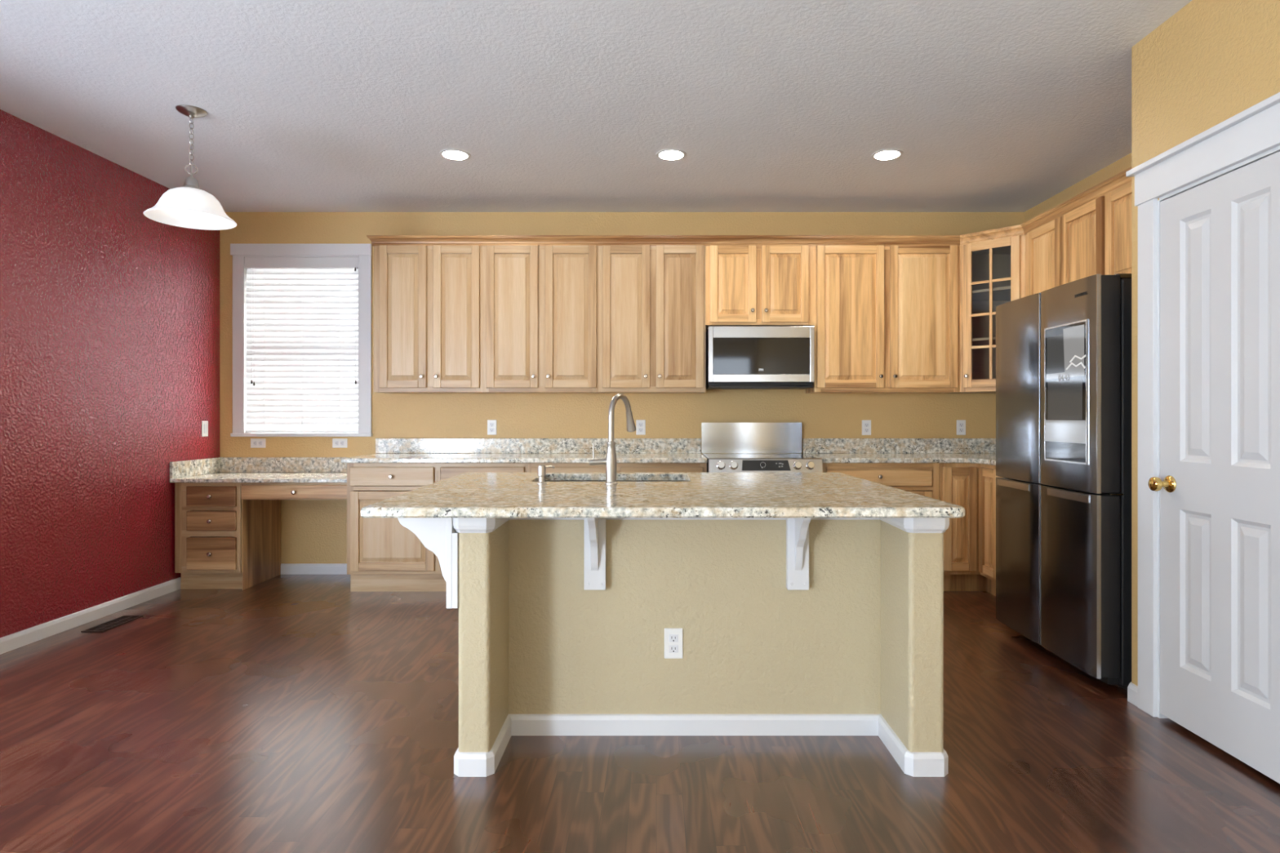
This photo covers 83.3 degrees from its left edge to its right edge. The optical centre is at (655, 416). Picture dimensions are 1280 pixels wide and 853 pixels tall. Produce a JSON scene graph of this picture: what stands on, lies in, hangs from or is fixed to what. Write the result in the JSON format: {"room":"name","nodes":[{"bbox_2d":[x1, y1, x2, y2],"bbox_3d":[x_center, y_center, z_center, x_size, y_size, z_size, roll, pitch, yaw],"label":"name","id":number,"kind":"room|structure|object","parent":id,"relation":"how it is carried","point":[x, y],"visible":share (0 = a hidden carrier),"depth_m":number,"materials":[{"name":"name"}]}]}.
{"room":"kitchen","nodes":[
{"label":"kitchen","id":0,"kind":"room"},
{"bbox_2d":[0,109,220,637],"bbox_3d":[-3.363,-0.175,3.177,0.120,2.740,4.554,0,0,0],"label":"wall","id":1,"kind":"structure","parent":0,"point":[110,319],"depth_m":4.19,"materials":[{"name":"red paint"}]},
{"bbox_2d":[0,577,180,654],"bbox_3d":[-3.296,1.156,2.947,0.014,0.078,4.095,0,0,0],"label":"baseboard","id":2,"kind":"structure","parent":1,"relation":"attached to","point":[19,639],"depth_m":4.13,"materials":[{"name":"white paint"}]},
{"bbox_2d":[201,421,208,436],"bbox_3d":[-3.299,0.092,5.267,0.008,0.114,0.070,0,0,0],"label":"light switch","id":3,"kind":"object","parent":1,"relation":"attached to","point":[204,424],"visible":1,"depth_m":5.26,"materials":[{"name":"white plastic"}]},
{"bbox_2d":[0,0,1192,212],"bbox_3d":[-1.300,-1.575,0.737,8.600,0.060,9.674,0,0,0],"label":"ceiling","id":4,"kind":"structure","parent":0,"point":[310,105],"depth_m":3.50,"materials":[{"name":"white paint"}]},
{"bbox_2d":[143,104,236,230],"bbox_3d":[-2.348,-1.268,3.640,0.398,0.554,0.398,0,0,0],"label":"pendant lamp","id":5,"kind":"object","parent":4,"relation":"hanging from","point":[187,206],"visible":1,"depth_m":3.62,"materials":[{"name":"white glass"}]},
{"bbox_2d":[439,149,471,160],"bbox_3d":[-1.186,-1.542,4.253,0.180,0.006,0.180,0,0,0],"label":"recessed light","id":6,"kind":"object","parent":4,"relation":"in","point":[451,154],"visible":1,"depth_m":4.25,"materials":[{"name":"white paint"}]},
{"bbox_2d":[656,149,686,160],"bbox_3d":[0.090,-1.542,4.253,0.180,0.006,0.180,0,0,0],"label":"recessed light","id":7,"kind":"object","parent":4,"relation":"in","point":[665,154],"visible":1,"depth_m":4.25,"materials":[{"name":"white"}]},
{"bbox_2d":[871,149,903,160],"bbox_3d":[1.366,-1.542,4.253,0.180,0.006,0.180,0,0,0],"label":"recessed light","id":8,"kind":"object","parent":4,"relation":"in","point":[886,154],"visible":1,"depth_m":4.25,"materials":[{"name":"white"}]},
{"bbox_2d":[219,212,1024,564],"bbox_3d":[-0.257,-0.175,5.514,6.293,2.740,0.120,0,0,0],"label":"wall","id":9,"kind":"structure","parent":0,"point":[313,531],"depth_m":5.46,"materials":[{"name":"paint"}]},
{"bbox_2d":[250,438,266,448],"bbox_3d":[-3.012,0.205,5.450,0.114,0.070,0.008,0,0,0],"label":"wall outlet","id":10,"kind":"object","parent":9,"relation":"attached to","point":[255,442],"visible":1,"depth_m":5.45,"materials":[{"name":"white plastic"}]},
{"bbox_2d":[253,440,262,445],"bbox_3d":[-3.012,0.205,5.448,0.068,0.035,0.002,0,0,0],"label":"receptacle","id":11,"kind":"object","parent":10,"relation":"attached to","point":[255,442],"depth_m":5.45,"materials":[{"name":"white paint"}]},
{"bbox_2d":[230,244,373,436],"bbox_3d":[-2.679,-0.573,5.487,1.067,1.456,0.135,0,0,0],"label":"window","id":12,"kind":"structure","parent":9,"relation":"in","point":[238,251],"depth_m":5.43,"materials":[{"name":"white paint"}]},
{"bbox_2d":[244,257,358,432],"bbox_3d":[-2.680,-0.539,5.469,0.863,1.328,0.070,0,0,0],"label":"window blind","id":13,"kind":"object","parent":12,"relation":"attached to","point":[302,313],"visible":0.97,"depth_m":5.47,"materials":[{"name":"white paint"}]},
{"bbox_2d":[280,563,346,574],"bbox_3d":[-2.464,1.156,5.447,0.748,0.078,0.014,0,0,0],"label":"baseboard","id":14,"kind":"structure","parent":9,"relation":"attached to","point":[286,568],"depth_m":5.44,"materials":[{"name":"white paint"}]},
{"bbox_2d":[332,438,347,448],"bbox_3d":[-2.393,0.205,5.450,0.114,0.070,0.008,0,0,0],"label":"wall outlet","id":15,"kind":"object","parent":9,"relation":"attached to","point":[336,442],"visible":1,"depth_m":5.45,"materials":[{"name":"white plastic"}]},
{"bbox_2d":[335,440,344,445],"bbox_3d":[-2.393,0.205,5.448,0.068,0.035,0.002,0,0,0],"label":"receptacle","id":16,"kind":"object","parent":15,"relation":"attached to","point":[337,442],"depth_m":5.45,"materials":[{"name":"white paint"}]},
{"bbox_2d":[373,245,488,393],"bbox_3d":[-1.631,-0.707,5.277,0.778,1.070,0.354,0,0,0],"label":"upper cabinet","id":17,"kind":"object","parent":9,"relation":"attached to","point":[428,300],"visible":0.99,"depth_m":5.13,"materials":[{"name":"brown wood"}]},
{"bbox_2d":[366,166,1131,246],"bbox_3d":[0.524,-1.252,4.917,5.135,0.067,1.804,0,0,25],"label":"crown molding","id":18,"kind":"structure","parent":17,"relation":"attached to","point":[1119,180],"depth_m":5.12,"materials":[{"name":"brown wood"}]},
{"bbox_2d":[487,419,496,435],"bbox_3d":[-1.242,0.085,5.450,0.070,0.114,0.008,0,0,0],"label":"wall outlet","id":19,"kind":"object","parent":9,"relation":"attached to","point":[491,424],"visible":1,"depth_m":5.45,"materials":[{"name":"white plastic"}]},
{"bbox_2d":[489,422,493,431],"bbox_3d":[-1.242,0.085,5.448,0.035,0.068,0.002,0,0,0],"label":"receptacle","id":20,"kind":"object","parent":19,"relation":"attached to","point":[491,424],"depth_m":5.45,"materials":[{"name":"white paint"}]},
{"bbox_2d":[375,438,701,453],"bbox_3d":[-0.889,0.225,5.444,2.458,0.113,0.020,0,0,0],"label":"backsplash","id":21,"kind":"structure","parent":9,"relation":"attached to","point":[382,445],"depth_m":5.43,"materials":[{"name":"stone"}]},
{"bbox_2d":[482,245,600,393],"bbox_3d":[-0.826,-0.707,5.277,0.832,1.070,0.354,0,0,0],"label":"upper cabinet","id":22,"kind":"object","parent":9,"relation":"attached to","point":[540,303],"visible":1,"depth_m":5.13,"materials":[{"name":"brown wood"}]},
{"bbox_2d":[635,419,645,435],"bbox_3d":[-0.115,0.085,5.450,0.070,0.114,0.008,0,0,0],"label":"wall outlet","id":23,"kind":"object","parent":9,"relation":"attached to","point":[640,424],"visible":1,"depth_m":5.45,"materials":[{"name":"white plastic"}]},
{"bbox_2d":[638,422,643,431],"bbox_3d":[-0.115,0.085,5.448,0.035,0.068,0.002,0,0,0],"label":"receptacle","id":24,"kind":"object","parent":23,"relation":"attached to","point":[640,424],"depth_m":5.45,"materials":[{"name":"white paint"}]},
{"bbox_2d":[598,245,705,393],"bbox_3d":[-0.028,-0.707,5.277,0.765,1.070,0.354,0,0,0],"label":"upper cabinet","id":25,"kind":"object","parent":9,"relation":"attached to","point":[651,299],"visible":1,"depth_m":5.13,"materials":[{"name":"brown wood"}]},
{"bbox_2d":[705,245,814,329],"bbox_3d":[0.744,-0.947,5.277,0.778,0.590,0.354,0,0,0],"label":"upper cabinet","id":26,"kind":"object","parent":9,"relation":"attached to","point":[746,286],"visible":0.99,"depth_m":5.13,"materials":[{"name":"brown wood"}]},
{"bbox_2d":[705,326,814,389],"bbox_3d":[0.742,-0.414,5.256,0.744,0.438,0.392,0,0,0],"label":"microwave","id":27,"kind":"object","parent":26,"relation":"attached to","point":[737,357],"visible":0.99,"depth_m":5.06,"materials":[{"name":"metal"}]},
{"bbox_2d":[862,420,871,435],"bbox_3d":[1.594,0.087,5.450,0.070,0.114,0.008,0,0,0],"label":"wall outlet","id":28,"kind":"object","parent":9,"relation":"attached to","point":[866,424],"visible":1,"depth_m":5.45,"materials":[{"name":"white plastic"}]},
{"bbox_2d":[864,422,869,431],"bbox_3d":[1.594,0.087,5.448,0.035,0.068,0.002,0,0,0],"label":"receptacle","id":29,"kind":"object","parent":28,"relation":"attached to","point":[866,424],"depth_m":5.45,"materials":[{"name":"white paint"}]},
{"bbox_2d":[805,245,959,393],"bbox_3d":[1.653,-0.707,5.277,1.041,1.070,0.354,0,0,0],"label":"upper cabinet","id":30,"kind":"object","parent":9,"relation":"attached to","point":[887,317],"visible":1,"depth_m":5.13,"materials":[{"name":"brown wood"}]},
{"bbox_2d":[802,438,995,453],"bbox_3d":[1.949,0.225,4.747,1.680,0.113,1.414,0,0,0],"label":"backsplash","id":31,"kind":"structure","parent":9,"relation":"attached to","point":[809,445],"depth_m":5.43,"materials":[{"name":"stone"}]},
{"bbox_2d":[956,419,965,435],"bbox_3d":[2.310,0.086,5.450,0.070,0.114,0.008,0,0,0],"label":"wall outlet","id":32,"kind":"object","parent":9,"relation":"attached to","point":[961,424],"visible":1,"depth_m":5.45,"materials":[{"name":"white plastic"}]},
{"bbox_2d":[959,422,963,431],"bbox_3d":[2.310,0.086,5.448,0.035,0.068,0.002,0,0,0],"label":"receptacle","id":33,"kind":"object","parent":32,"relation":"attached to","point":[961,424],"depth_m":5.45,"materials":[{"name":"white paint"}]},
{"bbox_2d":[947,235,1025,393],"bbox_3d":[2.482,-0.707,5.150,0.616,1.070,0.610,0,0,0],"label":"upper cabinet","id":34,"kind":"object","parent":9,"relation":"attached to","point":[993,272],"visible":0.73,"depth_m":5.14,"materials":[{"name":"brown wood"}]},
{"bbox_2d":[972,337,995,346],"bbox_3d":[2.489,-0.541,5.159,0.598,0.018,0.588,0,0,0],"label":"shelf","id":35,"kind":"object","parent":34,"relation":"attached to","point":[977,341],"depth_m":5.14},
{"bbox_2d":[972,285,1010,301],"bbox_3d":[2.489,-0.881,5.159,0.598,0.018,0.588,0,0,0],"label":"shelf","id":36,"kind":"object","parent":34,"relation":"attached to","point":[999,294],"depth_m":5.19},
{"bbox_2d":[0,574,1279,852],"bbox_3d":[-1.300,1.225,2.937,8.600,0.060,5.274,0,0,0],"label":"floor","id":37,"kind":"structure","parent":0,"point":[281,713],"depth_m":2.48,"materials":[{"name":"brown wood"}]},
{"bbox_2d":[80,615,143,631],"bbox_3d":[-3.120,1.192,4.140,0.120,0.006,0.320,0,0,0],"label":"floor vent","id":38,"kind":"object","parent":37,"relation":"in","point":[109,624],"visible":1,"depth_m":4.13,"materials":[{"name":"brown metal"}]},
{"bbox_2d":[174,482,280,590],"bbox_3d":[-3.061,0.825,5.162,0.453,0.741,0.583,0,0,0],"label":"drawer cabinet","id":39,"kind":"object","parent":37,"relation":"on","point":[223,540],"visible":0.98,"depth_m":4.92,"materials":[{"name":"brown wood"}]},
{"bbox_2d":[169,457,346,499],"bbox_3d":[-2.692,0.441,5.162,1.219,0.260,0.583,0,0,0],"label":"countertop","id":40,"kind":"structure","parent":39,"relation":"on","point":[219,469],"depth_m":5.03,"materials":[{"name":"stone"}]},
{"bbox_2d":[346,462,527,591],"bbox_3d":[-1.473,0.755,5.125,1.214,0.880,0.658,0,0,0],"label":"base cabinet","id":41,"kind":"object","parent":37,"relation":"on","point":[384,555],"visible":0.47,"depth_m":4.83,"materials":[{"name":"brown wood"}]},
{"bbox_2d":[341,438,707,462],"bbox_3d":[-0.887,0.240,5.131,2.462,0.145,0.646,0,0,0],"label":"countertop","id":42,"kind":"structure","parent":41,"relation":"on","point":[388,450],"depth_m":5.43,"materials":[{"name":"stone"}]},
{"bbox_2d":[547,480,683,480],"bbox_3d":[0.117,0.755,3.221,1.557,0.880,0.778,0,0,0],"label":"base cabinet","id":43,"kind":"object","parent":37,"relation":"on","point":[548,480],"visible":0.02,"depth_m":3.54,"materials":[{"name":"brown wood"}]},
{"bbox_2d":[527,462,706,472],"bbox_3d":[-0.261,0.755,5.125,1.206,0.880,0.658,0,0,0],"label":"base cabinet","id":44,"kind":"object","parent":37,"relation":"on","point":[531,467],"visible":0.03,"depth_m":4.83,"materials":[{"name":"brown wood"}]},
{"bbox_2d":[453,517,949,777],"bbox_3d":[0.151,0.755,2.607,1.660,0.880,0.447,0,0,0],"label":"kitchen island","id":45,"kind":"object","parent":37,"relation":"on","point":[860,651],"visible":0.81,"depth_m":2.71,"materials":[{"name":"beige paint"}]},
{"bbox_2d":[397,517,458,608],"bbox_3d":[-0.765,0.478,2.443,0.204,0.327,0.084,0,0,0],"label":"corbel","id":46,"kind":"object","parent":45,"relation":"attached to","point":[438,535],"visible":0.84,"depth_m":2.40,"materials":[{"name":"white paint"}]},
{"bbox_2d":[583,517,605,590],"bbox_3d":[-0.227,0.480,2.604,0.080,0.330,0.204,0,0,0],"label":"corbel","id":47,"kind":"object","parent":45,"relation":"attached to","point":[594,528],"visible":0.81,"depth_m":2.67,"materials":[{"name":"white paint"}]},
{"bbox_2d":[360,472,964,517],"bbox_3d":[0.000,0.297,2.905,1.923,0.032,1.391,0,0,0],"label":"island countertop","id":48,"kind":"structure","parent":45,"relation":"on","point":[465,495],"depth_m":2.49,"materials":[{"name":"stone"}]},
{"bbox_2d":[537,464,555,484],"bbox_3d":[-0.464,0.242,3.013,0.040,0.078,0.076,0,0,42],"label":"soap dispenser","id":49,"kind":"object","parent":48,"relation":"on","point":[541,468],"visible":1,"depth_m":2.99,"materials":[{"name":"silver metal"}]},
{"bbox_2d":[589,393,635,484],"bbox_3d":[-0.160,0.092,3.067,0.101,0.378,0.268,0,0,41],"label":"faucet","id":50,"kind":"object","parent":48,"relation":"on","point":[610,461],"visible":1,"depth_m":2.99,"materials":[{"name":"silver metal"}]},
{"bbox_2d":[545,480,687,481],"bbox_3d":[-0.198,0.410,3.305,0.707,0.193,0.422,0,0,0],"label":"sink","id":51,"kind":"object","parent":48,"relation":"in","point":[545,481],"visible":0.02,"depth_m":3.51,"materials":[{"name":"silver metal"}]},
{"bbox_2d":[664,627,683,658],"bbox_3d":[0.066,0.853,2.703,0.070,0.114,0.008,0,0,0],"label":"wall outlet","id":52,"kind":"object","parent":45,"relation":"attached to","point":[673,637],"visible":1,"depth_m":2.70,"materials":[{"name":"white plastic"}]},
{"bbox_2d":[668,634,678,653],"bbox_3d":[0.066,0.853,2.700,0.035,0.068,0.002,0,0,0],"label":"receptacle","id":53,"kind":"object","parent":52,"relation":"attached to","point":[673,638],"depth_m":2.70,"materials":[{"name":"white paint"}]},
{"bbox_2d":[786,517,810,590],"bbox_3d":[0.528,0.480,2.604,0.080,0.330,0.204,0,0,0],"label":"corbel","id":54,"kind":"object","parent":45,"relation":"attached to","point":[797,528],"visible":0.84,"depth_m":2.67,"materials":[{"name":"white paint"}]},
{"bbox_2d":[701,422,822,472],"bbox_3d":[0.722,0.612,5.057,0.759,1.127,0.736,0,0,0],"label":"range","id":55,"kind":"object","parent":37,"relation":"on","point":[727,447],"visible":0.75,"depth_m":5.38,"materials":[{"name":"metal"}]},
{"bbox_2d":[702,453,817,462],"bbox_3d":[0.725,0.295,5.115,0.752,0.030,0.620,0,0,0],"label":"cooktop","id":56,"kind":"object","parent":55,"relation":"in","point":[708,455],"depth_m":5.07,"materials":[{"name":"silver glass"}]},
{"bbox_2d":[822,462,939,500],"bbox_3d":[1.510,0.755,5.125,0.795,0.880,0.658,0,0,0],"label":"base cabinet","id":57,"kind":"object","parent":37,"relation":"on","point":[920,478],"visible":0.26,"depth_m":4.82,"materials":[{"name":"brown wood"}]},
{"bbox_2d":[939,462,999,595],"bbox_3d":[2.349,0.755,4.998,0.879,0.880,0.907,0,0,0],"label":"base cabinet","id":58,"kind":"object","parent":37,"relation":"on","point":[969,540],"visible":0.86,"depth_m":4.82,"materials":[{"name":"brown wood"}]},
{"bbox_2d":[802,438,995,465],"bbox_3d":[1.948,0.240,4.745,1.682,0.145,1.418,0,0,0],"label":"countertop","id":59,"kind":"structure","parent":58,"relation":"on","point":[974,451],"depth_m":5.43,"materials":[{"name":"stone"}]},
{"bbox_2d":[995,273,1131,690],"bbox_3d":[2.312,0.289,3.561,0.857,1.812,0.930,0,0,0],"label":"refrigerator","id":60,"kind":"object","parent":37,"relation":"on","point":[1064,352],"visible":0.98,"depth_m":3.29,"materials":[{"name":"metal"}]},
{"bbox_2d":[1046,334,1064,373],"bbox_3d":[1.888,-0.291,3.401,0.001,0.177,0.151,0,0,0],"label":"display panel","id":61,"kind":"object","parent":60,"relation":"attached to","point":[1055,344],"depth_m":3.41,"materials":[{"name":"grey plastic"}]},
{"bbox_2d":[1062,324,1084,372],"bbox_3d":[1.888,-0.303,3.256,0.001,0.202,0.165,0,0,0],"label":"display screen","id":62,"kind":"object","parent":60,"relation":"attached to","point":[1073,337],"depth_m":3.25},
{"bbox_2d":[1024,153,1131,222],"bbox_3d":[2.850,-0.175,4.182,0.120,2.740,2.544,0,0,0],"label":"wall","id":63,"kind":"structure","parent":0,"point":[1124,163],"depth_m":4.72,"materials":[{"name":"paint"}]},
{"bbox_2d":[1025,196,1104,296],"bbox_3d":[2.613,-0.707,4.407,0.354,1.070,0.873,0,0,0],"label":"upper cabinet","id":64,"kind":"object","parent":63,"relation":"attached to","point":[1069,247],"visible":0.31,"depth_m":4.33,"materials":[{"name":"brown wood"}]},
{"bbox_2d":[1104,182,1131,275],"bbox_3d":[2.613,-0.954,3.503,0.354,0.577,0.930,0,0,0],"label":"upper cabinet","id":65,"kind":"object","parent":63,"relation":"attached to","point":[1117,202],"visible":0.08,"depth_m":3.84,"materials":[{"name":"brown wood"}]},
{"bbox_2d":[1131,0,1279,685],"bbox_3d":[2.392,-0.175,-0.485,0.797,2.740,7.030,0,0,0],"label":"wall","id":66,"kind":"structure","parent":0,"point":[1211,62],"depth_m":2.71,"materials":[{"name":"paint"}]},
{"bbox_2d":[1127,681,1137,706],"bbox_3d":[2.036,1.156,3.001,0.114,0.078,0.086,0,0,0],"label":"baseboard","id":67,"kind":"structure","parent":66,"relation":"attached to","point":[1132,689],"depth_m":2.99,"materials":[{"name":"white paint"}]},
{"bbox_2d":[1125,92,1279,783],"bbox_3d":[2.010,0.091,2.536,0.187,2.208,0.898,0,0,0],"label":"door","id":68,"kind":"structure","parent":66,"relation":"in","point":[1209,246],"depth_m":2.57,"materials":[{"name":"white paint"}]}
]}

